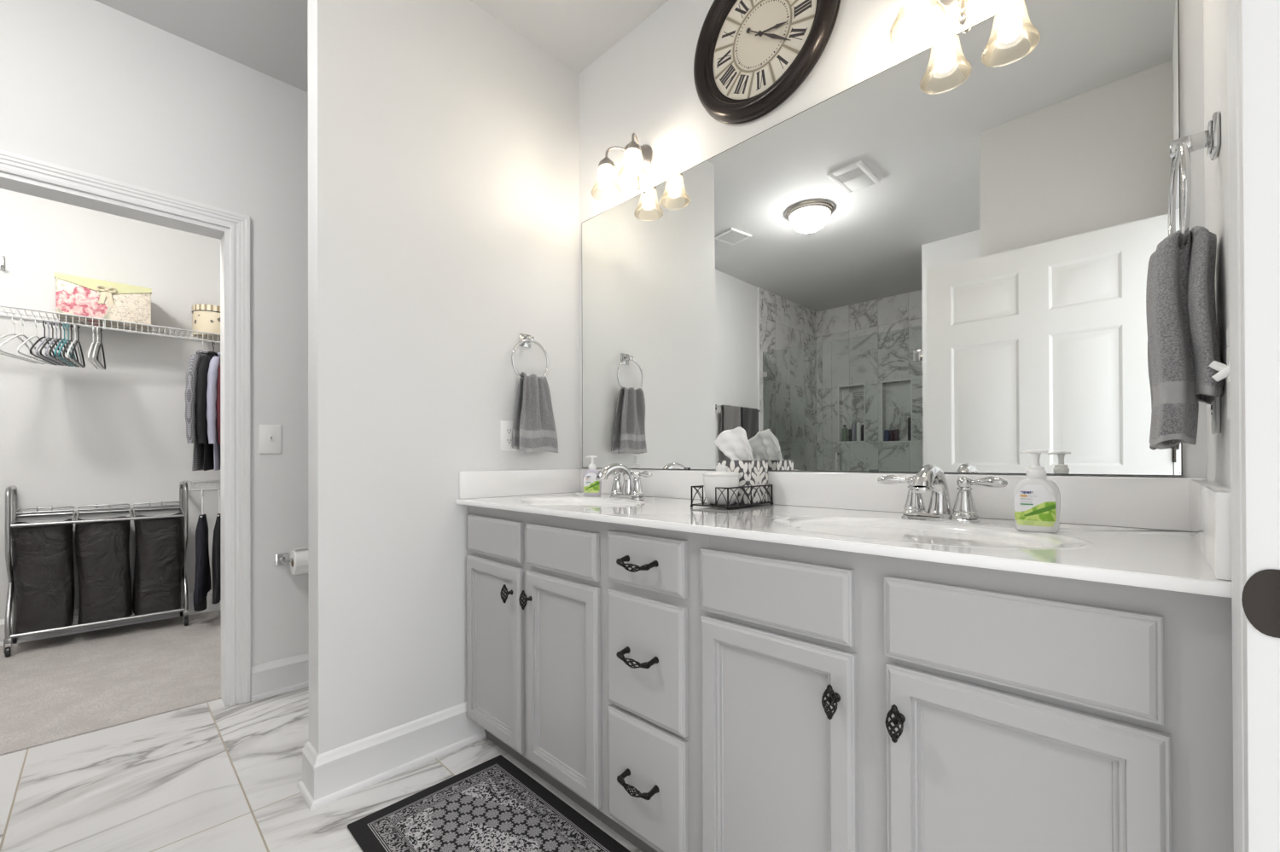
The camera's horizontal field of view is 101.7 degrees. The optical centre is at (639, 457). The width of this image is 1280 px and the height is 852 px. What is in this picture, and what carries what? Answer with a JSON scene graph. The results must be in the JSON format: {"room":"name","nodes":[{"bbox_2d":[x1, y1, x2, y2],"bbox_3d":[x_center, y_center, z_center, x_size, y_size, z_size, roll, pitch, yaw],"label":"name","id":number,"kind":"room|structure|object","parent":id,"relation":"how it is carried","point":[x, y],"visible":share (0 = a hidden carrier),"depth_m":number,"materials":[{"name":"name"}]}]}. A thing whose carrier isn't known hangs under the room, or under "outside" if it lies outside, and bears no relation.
{"room":"bathroom","nodes":[
{"label":"bathroom","id":0,"kind":"room"},
{"bbox_2d":[0,188,220,619],"bbox_3d":[-3.424,-0.314,3.192,0.140,2.740,2.550,0,0,44],"label":"wall","id":1,"kind":"structure","parent":0,"point":[75,437],"depth_m":3.20,"materials":[{"name":"white paint"}]},
{"bbox_2d":[0,256,5,270],"bbox_3d":[-3.574,-1.094,2.905,0.055,0.080,0.054,0,0,44],"label":"wall hook","id":2,"kind":"object","parent":1,"relation":"attached to","point":[2,258],"visible":1,"depth_m":2.93,"materials":[{"name":"metal"}]},
{"bbox_2d":[0,305,220,343],"bbox_3d":[-3.297,-0.769,2.996,0.313,0.059,2.431,0,0,44],"label":"wire shelf","id":3,"kind":"object","parent":1,"relation":"attached to","point":[103,324],"visible":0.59,"depth_m":3.03,"materials":[{"name":"white metal"}]},
{"bbox_2d":[0,317,39,363],"bbox_3d":[-3.324,-0.642,2.770,0.009,0.224,0.419,0,0,-25],"label":"clothes hanger","id":4,"kind":"object","parent":3,"relation":"hanging from","point":[14,334],"visible":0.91,"depth_m":2.77,"materials":[{"name":"white plastic"}]},
{"bbox_2d":[0,318,45,364],"bbox_3d":[-3.303,-0.642,2.792,0.009,0.224,0.419,0,0,-27],"label":"clothes hanger","id":5,"kind":"object","parent":3,"relation":"hanging from","point":[22,334],"visible":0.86,"depth_m":2.78,"materials":[{"name":"white plastic"}]},
{"bbox_2d":[17,320,52,365],"bbox_3d":[-3.270,-0.642,2.826,0.008,0.224,0.419,0,0,-32],"label":"clothes hanger","id":6,"kind":"object","parent":3,"relation":"hanging from","point":[36,326],"visible":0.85,"depth_m":2.80,"materials":[{"name":"white plastic"}]},
{"bbox_2d":[29,320,56,366],"bbox_3d":[-3.250,-0.642,2.846,0.008,0.224,0.419,0,0,-36],"label":"clothes hanger","id":7,"kind":"object","parent":3,"relation":"hanging from","point":[44,337],"visible":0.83,"depth_m":2.83,"materials":[{"name":"black plastic"}]},
{"bbox_2d":[34,321,60,366],"bbox_3d":[-3.239,-0.642,2.857,0.008,0.224,0.419,0,0,-37],"label":"clothes hanger","id":8,"kind":"object","parent":3,"relation":"hanging from","point":[47,338],"visible":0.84,"depth_m":2.82,"materials":[{"name":"grey plastic"}]},
{"bbox_2d":[39,321,63,366],"bbox_3d":[-3.229,-0.642,2.868,0.008,0.224,0.419,0,0,-37],"label":"clothes hanger","id":9,"kind":"object","parent":3,"relation":"hanging from","point":[52,323],"visible":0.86,"depth_m":2.85,"materials":[{"name":"black plastic"}]},
{"bbox_2d":[44,322,66,366],"bbox_3d":[-3.219,-0.642,2.878,0.008,0.224,0.419,0,0,-38],"label":"clothes hanger","id":10,"kind":"object","parent":3,"relation":"hanging from","point":[55,339],"visible":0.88,"depth_m":2.84,"materials":[{"name":"grey plastic"}]},
{"bbox_2d":[48,323,70,366],"bbox_3d":[-3.209,-0.642,2.888,0.008,0.224,0.419,0,0,-38],"label":"clothes hanger","id":11,"kind":"object","parent":3,"relation":"hanging from","point":[60,324],"visible":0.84,"depth_m":2.87,"materials":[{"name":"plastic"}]},
{"bbox_2d":[53,323,73,366],"bbox_3d":[-3.199,-0.642,2.898,0.008,0.224,0.419,0,0,-39],"label":"clothes hanger","id":12,"kind":"object","parent":3,"relation":"hanging from","point":[64,339],"visible":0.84,"depth_m":2.88,"materials":[{"name":"teal plastic"}]},
{"bbox_2d":[58,324,76,366],"bbox_3d":[-3.189,-0.642,2.908,0.008,0.224,0.419,0,0,-39],"label":"clothes hanger","id":13,"kind":"object","parent":3,"relation":"hanging from","point":[67,325],"visible":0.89,"depth_m":2.89,"materials":[{"name":"teal plastic"}]},
{"bbox_2d":[62,324,79,367],"bbox_3d":[-3.180,-0.642,2.918,0.009,0.224,0.419,0,0,-40],"label":"clothes hanger","id":14,"kind":"object","parent":3,"relation":"hanging from","point":[71,326],"visible":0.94,"depth_m":2.91,"materials":[{"name":"black plastic"}]},
{"bbox_2d":[66,325,82,367],"bbox_3d":[-3.170,-0.642,2.928,0.009,0.224,0.419,0,0,-40],"label":"clothes hanger","id":15,"kind":"object","parent":3,"relation":"hanging from","point":[75,327],"visible":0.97,"depth_m":2.92,"materials":[{"name":"white plastic"}]},
{"bbox_2d":[70,325,85,367],"bbox_3d":[-3.162,-0.642,2.936,0.008,0.224,0.419,0,0,-41],"label":"clothes hanger","id":16,"kind":"object","parent":3,"relation":"hanging from","point":[78,340],"visible":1,"depth_m":2.94,"materials":[{"name":"black plastic"}]},
{"bbox_2d":[87,326,98,369],"bbox_3d":[-3.121,-0.642,2.978,0.008,0.224,0.419,0,0,-42],"label":"clothes hanger","id":17,"kind":"object","parent":3,"relation":"hanging from","point":[93,328],"visible":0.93,"depth_m":2.96,"materials":[{"name":"white plastic"}]},
{"bbox_2d":[92,327,102,369],"bbox_3d":[-3.109,-0.642,2.990,0.008,0.224,0.419,0,0,-42],"label":"clothes hanger","id":18,"kind":"object","parent":3,"relation":"hanging from","point":[97,329],"visible":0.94,"depth_m":2.98,"materials":[{"name":"white plastic"}]},
{"bbox_2d":[96,327,105,369],"bbox_3d":[-3.099,-0.642,3.001,0.008,0.224,0.419,0,0,-42],"label":"clothes hanger","id":19,"kind":"object","parent":3,"relation":"hanging from","point":[101,343],"visible":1,"depth_m":3.00,"materials":[{"name":"black plastic"}]},
{"bbox_2d":[54,272,151,332],"bbox_3d":[-3.175,-0.911,3.098,0.280,0.225,0.392,0,0,44],"label":"storage box","id":20,"kind":"object","parent":3,"relation":"on","point":[74,294],"visible":1,"depth_m":3.02,"materials":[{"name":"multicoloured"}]},
{"bbox_2d":[192,303,220,341],"bbox_3d":[-2.837,-0.895,3.474,0.229,0.193,0.229,0,0,44],"label":"box","id":21,"kind":"object","parent":3,"relation":"on","point":[206,317],"visible":0.72,"depth_m":3.38,"materials":[{"name":"beige cardboard"}]},
{"bbox_2d":[0,589,221,645],"bbox_3d":[-2.793,0.975,2.504,1.710,0.145,2.450,0,0,44],"label":"baseboard","id":22,"kind":"structure","parent":1,"relation":"attached to","point":[210,607],"depth_m":3.21,"materials":[{"name":"white paint"}]},
{"bbox_2d":[183,479,220,491],"bbox_3d":[-2.658,0.177,3.584,0.393,0.059,0.696,0,0,44],"label":"wire shelf","id":23,"kind":"object","parent":1,"relation":"attached to","point":[203,480],"visible":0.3,"depth_m":3.27,"materials":[{"name":"white metal"}]},
{"bbox_2d":[200,488,203,517],"bbox_3d":[-2.731,0.280,3.255,0.010,0.177,0.120,0,0,-34],"label":"hanger","id":24,"kind":"object","parent":23,"relation":"hanging from","point":[202,491],"visible":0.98,"depth_m":3.25,"materials":[{"name":"white plastic"}]},
{"bbox_2d":[192,514,211,611],"bbox_3d":[-2.739,0.656,3.247,0.085,0.600,0.442,0,0,-34],"label":"trousers","id":25,"kind":"object","parent":24,"relation":"hanging from","point":[202,578],"depth_m":3.18,"materials":[{"name":"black fabric"}]},
{"bbox_2d":[217,488,220,516],"bbox_3d":[-2.673,0.280,3.314,0.010,0.177,0.120,0,0,-34],"label":"hanger","id":26,"kind":"object","parent":23,"relation":"hanging from","point":[218,488],"visible":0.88,"depth_m":3.31,"materials":[{"name":"white plastic"}]},
{"bbox_2d":[211,513,221,604],"bbox_3d":[-2.671,0.618,3.314,0.065,0.525,0.435,0,0,-34],"label":"trousers","id":27,"kind":"object","parent":26,"relation":"hanging from","point":[216,540],"visible":0.6,"depth_m":3.20,"materials":[{"name":"black fabric"}]},
{"bbox_2d":[0,0,308,666],"bbox_3d":[-2.566,-0.323,1.442,0.115,2.740,4.450,0,0,44],"label":"wall","id":28,"kind":"structure","parent":0,"point":[93,87],"depth_m":2.20,"materials":[{"name":"white paint"}]},
{"bbox_2d":[0,171,230,706],"bbox_3d":[-2.067,0.036,1.949,0.119,2.017,0.835,0,0,44],"label":"trim","id":29,"kind":"structure","parent":28,"relation":"attached to","point":[8,182],"depth_m":2.20,"materials":[{"name":"white paint"}]},
{"bbox_2d":[0,149,250,706],"bbox_3d":[-2.019,0.003,1.902,0.020,2.086,0.969,0,0,44],"label":"trim","id":30,"kind":"structure","parent":28,"relation":"attached to","point":[238,224],"depth_m":2.21,"materials":[{"name":"white paint"}]},
{"bbox_2d":[258,424,281,453],"bbox_3d":[-1.628,-0.082,2.299,0.023,0.128,0.084,0,0,44],"label":"light switch","id":31,"kind":"object","parent":28,"relation":"attached to","point":[270,436],"visible":1,"depth_m":2.30,"materials":[{"name":"white plastic"}]},
{"bbox_2d":[250,652,308,702],"bbox_3d":[-1.724,0.971,1.583,0.877,0.145,3.070,0,0,44],"label":"baseboard","id":32,"kind":"structure","parent":28,"relation":"attached to","point":[269,679],"depth_m":2.31,"materials":[{"name":"white paint"}]},
{"bbox_2d":[274,552,293,565],"bbox_3d":[-1.532,0.454,2.356,0.075,0.052,0.186,0,0,44],"label":"toilet paper holder","id":33,"kind":"object","parent":28,"relation":"attached to","point":[280,559],"visible":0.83,"depth_m":2.32,"materials":[{"name":"silver metal"}]},
{"bbox_2d":[289,546,308,575],"bbox_3d":[-1.501,0.458,2.344,0.112,0.124,0.105,0,0,44],"label":"toilet paper roll","id":34,"kind":"object","parent":33,"relation":"on","point":[299,555],"visible":0.5,"depth_m":2.29,"materials":[{"name":"white paper"}]},
{"bbox_2d":[0,610,642,851],"bbox_3d":[-1.684,1.087,0.663,6.150,0.107,4.570,0,0,44],"label":"floor","id":35,"kind":"structure","parent":0,"point":[212,776],"depth_m":1.81,"materials":[{"name":"tile"}]},
{"bbox_2d":[3,481,189,657],"bbox_3d":[-3.184,0.602,3.101,0.344,0.898,0.738,0,0,44],"label":"laundry hamper","id":36,"kind":"object","parent":35,"relation":"on","point":[39,566],"visible":1,"depth_m":2.98,"materials":[{"name":"black fabric"}]},
{"bbox_2d":[347,755,630,851],"bbox_3d":[-0.339,1.033,1.330,0.880,0.009,0.486,0,0,44],"label":"bath rug","id":37,"kind":"object","parent":35,"relation":"on","point":[493,805],"visible":1,"depth_m":1.48,"materials":[{"name":"grey fabric"}]},
{"bbox_2d":[466,506,1233,851],"bbox_3d":[0.200,0.600,1.429,1.868,0.871,0.590,0,0,44],"label":"vanity cabinet","id":38,"kind":"object","parent":35,"relation":"on","point":[689,692],"visible":0.99,"depth_m":0.93,"materials":[{"name":"grey paint"}]},
{"bbox_2d":[456,469,1231,598],"bbox_3d":[0.205,0.161,1.438,1.872,0.235,0.576,0,0,44],"label":"countertop","id":39,"kind":"structure","parent":38,"relation":"on","point":[1172,534],"depth_m":1.08,"materials":[{"name":"white stone"}]},
{"bbox_2d":[512,496,649,507],"bbox_3d":[-0.211,0.214,1.767,0.570,0.134,0.370,0,0,44],"label":"sink basin","id":40,"kind":"object","parent":39,"relation":"in","point":[546,502],"depth_m":1.88,"materials":[{"name":"white ceramic"}]},
{"bbox_2d":[582,455,601,496],"bbox_3d":[-0.187,0.071,2.046,0.073,0.157,0.043,0,0,8],"label":"soap bottle","id":41,"kind":"object","parent":39,"relation":"on","point":[592,487],"visible":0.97,"depth_m":2.03,"materials":[{"name":"white plastic"}]},
{"bbox_2d":[595,463,651,499],"bbox_3d":[-0.061,0.084,1.927,0.200,0.129,0.200,0,0,-3],"label":"faucet","id":42,"kind":"object","parent":39,"relation":"on","point":[631,489],"visible":1,"depth_m":1.89,"materials":[{"name":"silver metal"}]},
{"bbox_2d":[690,484,773,510],"bbox_3d":[0.278,0.114,1.566,0.137,0.063,0.242,0,0,44],"label":"wire caddy","id":43,"kind":"object","parent":39,"relation":"on","point":[728,506],"visible":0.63,"depth_m":1.51,"materials":[{"name":"black metal"}]},
{"bbox_2d":[703,465,739,505],"bbox_3d":[0.239,0.080,1.531,0.107,0.113,0.107,0,0,44],"label":"jar","id":44,"kind":"object","parent":43,"relation":"in","point":[721,477],"visible":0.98,"depth_m":1.49,"materials":[{"name":"white ceramic"}]},
{"bbox_2d":[713,426,767,504],"bbox_3d":[0.299,0.020,1.627,0.161,0.232,0.111,0,0,44],"label":"tissue box","id":45,"kind":"object","parent":43,"relation":"in","point":[734,444],"visible":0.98,"depth_m":1.59,"materials":[{"name":"black"}]},
{"bbox_2d":[769,516,1093,549],"bbox_3d":[0.530,0.209,1.042,0.570,0.134,0.370,0,0,44],"label":"sink basin","id":46,"kind":"object","parent":39,"relation":"in","point":[909,532],"depth_m":1.07,"materials":[{"name":"white ceramic"}]},
{"bbox_2d":[877,464,1007,523],"bbox_3d":[0.680,0.078,1.201,0.200,0.129,0.200,0,0,-3],"label":"faucet","id":47,"kind":"object","parent":39,"relation":"on","point":[931,478],"visible":1,"depth_m":1.17,"materials":[{"name":"silver metal"}]},
{"bbox_2d":[1012,449,1060,533],"bbox_3d":[0.765,0.063,1.006,0.043,0.157,0.073,0,0,-43],"label":"soap bottle","id":48,"kind":"object","parent":39,"relation":"on","point":[1036,498],"visible":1,"depth_m":0.99,"materials":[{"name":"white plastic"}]},
{"bbox_2d":[1020,491,1033,505],"bbox_3d":[0.744,0.077,0.998,0.001,0.027,0.026,0,0,-43],"label":"print","id":49,"kind":"object","parent":48,"relation":"attached to","point":[1027,492],"depth_m":1.00},
{"bbox_2d":[94,0,668,92],"bbox_3d":[-2.106,-1.747,1.040,5.050,0.100,4.620,0,0,44],"label":"ceiling","id":50,"kind":"structure","parent":0,"point":[269,37],"depth_m":2.04,"materials":[{"name":"white paint"}]},
{"bbox_2d":[307,0,580,755],"bbox_3d":[-0.658,-0.329,1.977,0.108,2.740,1.015,0,0,44],"label":"wall partition","id":51,"kind":"structure","parent":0,"point":[444,141],"depth_m":1.79,"materials":[{"name":"white paint"}]},
{"bbox_2d":[296,702,486,811],"bbox_3d":[-0.662,0.969,1.963,0.161,0.145,1.042,0,0,44],"label":"baseboard","id":52,"kind":"structure","parent":51,"relation":"attached to","point":[328,777],"depth_m":1.69,"materials":[{"name":"white paint"}]},
{"bbox_2d":[500,420,516,451],"bbox_3d":[-0.514,-0.085,2.040,0.008,0.118,0.072,0,0,44],"label":"wall outlet","id":53,"kind":"object","parent":51,"relation":"attached to","point":[506,427],"visible":0.95,"depth_m":2.03,"materials":[{"name":"white plastic"}]},
{"bbox_2d":[505,426,512,435],"bbox_3d":[-0.512,-0.105,2.038,0.002,0.033,0.033,0,0,44],"label":"receptacle","id":54,"kind":"object","parent":53,"relation":"attached to","point":[509,430],"depth_m":2.04,"materials":[{"name":"white plastic"}]},
{"bbox_2d":[505,436,512,445],"bbox_3d":[-0.512,-0.066,2.038,0.002,0.033,0.033,0,0,44],"label":"receptacle","id":55,"kind":"object","parent":53,"relation":"attached to","point":[509,440],"depth_m":2.04,"materials":[{"name":"white plastic"}]},
{"bbox_2d":[511,333,548,380],"bbox_3d":[-0.446,-0.397,2.080,0.052,0.201,0.174,0,0,44],"label":"towel ring","id":56,"kind":"object","parent":51,"relation":"attached to","point":[525,340],"visible":0.93,"depth_m":2.08,"materials":[{"name":"silver metal"}]},
{"bbox_2d":[512,372,558,453],"bbox_3d":[-0.418,-0.175,2.077,0.075,0.316,0.184,0,0,44],"label":"hand towel","id":57,"kind":"object","parent":56,"relation":"hanging from","point":[534,431],"visible":0.98,"depth_m":2.05,"materials":[{"name":"grey fabric"}]},
{"bbox_2d":[579,0,1206,478],"bbox_3d":[0.097,-0.332,2.032,3.094,2.740,0.120,0,0,44],"label":"wall","id":58,"kind":"structure","parent":0,"point":[643,85],"depth_m":1.85,"materials":[{"name":"white paint"}]},
{"bbox_2d":[590,133,652,200],"bbox_3d":[-0.055,-1.112,1.968,0.263,0.206,0.183,0,0,44],"label":"vanity light","id":59,"kind":"object","parent":58,"relation":"attached to","point":[637,160],"visible":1,"depth_m":1.96,"materials":[{"name":"white glass"}]},
{"bbox_2d":[693,0,840,124],"bbox_3d":[0.374,-1.339,1.639,0.516,0.516,0.052,0,0,44],"label":"wall clock","id":60,"kind":"object","parent":58,"relation":"attached to","point":[751,56],"visible":1,"depth_m":1.66,"materials":[{"name":"brown metal"}]},
{"bbox_2d":[581,0,1182,476],"bbox_3d":[0.397,-0.495,1.647,1.819,1.076,0.009,0,0,44],"label":"wall mirror","id":61,"kind":"object","parent":58,"relation":"attached to","point":[941,259],"visible":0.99,"depth_m":1.33,"materials":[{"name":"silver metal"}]},
{"bbox_2d":[579,469,1206,531],"bbox_3d":[0.399,0.094,1.638,1.872,0.102,0.019,0,0,44],"label":"backsplash","id":62,"kind":"structure","parent":58,"relation":"attached to","point":[1144,503],"depth_m":1.22,"materials":[{"name":"white stone"}]},
{"bbox_2d":[889,0,1004,47],"bbox_3d":[0.727,-1.118,1.202,0.263,0.206,0.183,0,0,44],"label":"vanity light","id":63,"kind":"object","parent":58,"relation":"attached to","point":[914,10],"visible":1,"depth_m":1.23,"materials":[{"name":"white glass"}]},
{"bbox_2d":[1203,0,1230,488],"bbox_3d":[-0.037,-0.339,-0.230,0.120,2.740,3.300,0,0,44],"label":"wall","id":64,"kind":"structure","parent":0,"point":[1216,188],"depth_m":0.79,"materials":[{"name":"white paint"}]},
{"bbox_2d":[1167,111,1220,249],"bbox_3d":[0.845,-0.406,0.796,0.053,0.201,0.173,0,0,44],"label":"towel ring","id":65,"kind":"object","parent":64,"relation":"attached to","point":[1180,148],"visible":0.83,"depth_m":0.77,"materials":[{"name":"silver metal"}]},
{"bbox_2d":[1146,226,1223,447],"bbox_3d":[0.842,-0.180,0.808,0.081,0.322,0.201,0,0,42],"label":"hand towel","id":66,"kind":"object","parent":65,"relation":"hanging from","point":[1183,334],"visible":0.97,"depth_m":0.76,"materials":[{"name":"grey fabric"}]},
{"bbox_2d":[1210,396,1221,435],"bbox_3d":[0.894,-0.095,0.811,0.008,0.118,0.072,0,0,44],"label":"wall outlet","id":67,"kind":"object","parent":64,"relation":"attached to","point":[1215,405],"visible":0.49,"depth_m":0.79,"materials":[{"name":"white plastic"}]},
{"bbox_2d":[1210,401,1214,419],"bbox_3d":[0.892,-0.076,0.813,0.002,0.033,0.033,0,0,44],"label":"receptacle","id":68,"kind":"object","parent":67,"relation":"attached to","point":[1213,403],"depth_m":0.80,"materials":[{"name":"white plastic"}]},
{"bbox_2d":[1208,325,1230,420],"bbox_3d":[0.707,-0.106,0.631,0.023,0.118,0.112,0,0,44],"label":"light switch","id":69,"kind":"object","parent":64,"relation":"attached to","point":[1224,370],"visible":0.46,"depth_m":0.65,"materials":[{"name":"white plastic"}]},
{"bbox_2d":[1227,0,1247,851],"bbox_3d":[0.273,-0.030,0.180,0.012,2.122,1.113,0,0,44],"label":"trim","id":70,"kind":"structure","parent":64,"relation":"attached to","point":[1234,72],"depth_m":0.56,"materials":[{"name":"white paint"}]},
{"bbox_2d":[1240,0,1279,851],"bbox_3d":[0.320,0.000,0.134,0.132,2.061,0.991,0,0,44],"label":"door","id":71,"kind":"structure","parent":64,"relation":"attached to","point":[1259,19],"depth_m":0.52,"materials":[{"name":"white paint"}]},
{"bbox_2d":[1241,569,1279,638],"bbox_3d":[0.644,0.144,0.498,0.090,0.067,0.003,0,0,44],"label":"door knob","id":72,"kind":"object","parent":71,"relation":"attached to","point":[1260,596],"visible":1,"depth_m":0.52,"materials":[{"name":"brown metal"}]},
{"label":"clothes hanger","id":73,"kind":"object","parent":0,"visible":0},
{"bbox_2d":[185,349,213,471],"bbox_3d":[-2.781,-0.298,3.322,0.073,0.758,0.556,0,0,-28],"label":"shirt","id":74,"kind":"object","parent":73,"relation":"hanging from","point":[194,362],"visible":0.38,"depth_m":3.11,"materials":[{"name":"grey fabric"}]},
{"label":"clothes hanger","id":75,"kind":"object","parent":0,"visible":0},
{"bbox_2d":[195,351,218,471],"bbox_3d":[-2.746,-0.298,3.358,0.073,0.758,0.554,0,0,-28],"label":"shirt","id":76,"kind":"object","parent":75,"relation":"hanging from","point":[202,370],"visible":0.41,"depth_m":3.14,"materials":[{"name":"black fabric"}]},
{"label":"clothes hanger","id":77,"kind":"object","parent":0,"visible":0},
{"bbox_2d":[206,352,220,471],"bbox_3d":[-2.713,-0.298,3.392,0.073,0.758,0.556,0,0,-28],"label":"shirt","id":78,"kind":"object","parent":77,"relation":"hanging from","point":[212,375],"visible":0.38,"depth_m":3.17,"materials":[{"name":"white fabric"}]},
{"label":"clothes hanger","id":79,"kind":"object","parent":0,"visible":0},
{"bbox_2d":[216,365,220,443],"bbox_3d":[-2.679,-0.298,3.427,0.073,0.758,0.553,0,0,-28],"label":"shirt","id":80,"kind":"object","parent":79,"relation":"hanging from","point":[218,377],"visible":0.06,"depth_m":3.18,"materials":[{"name":"red fabric"}]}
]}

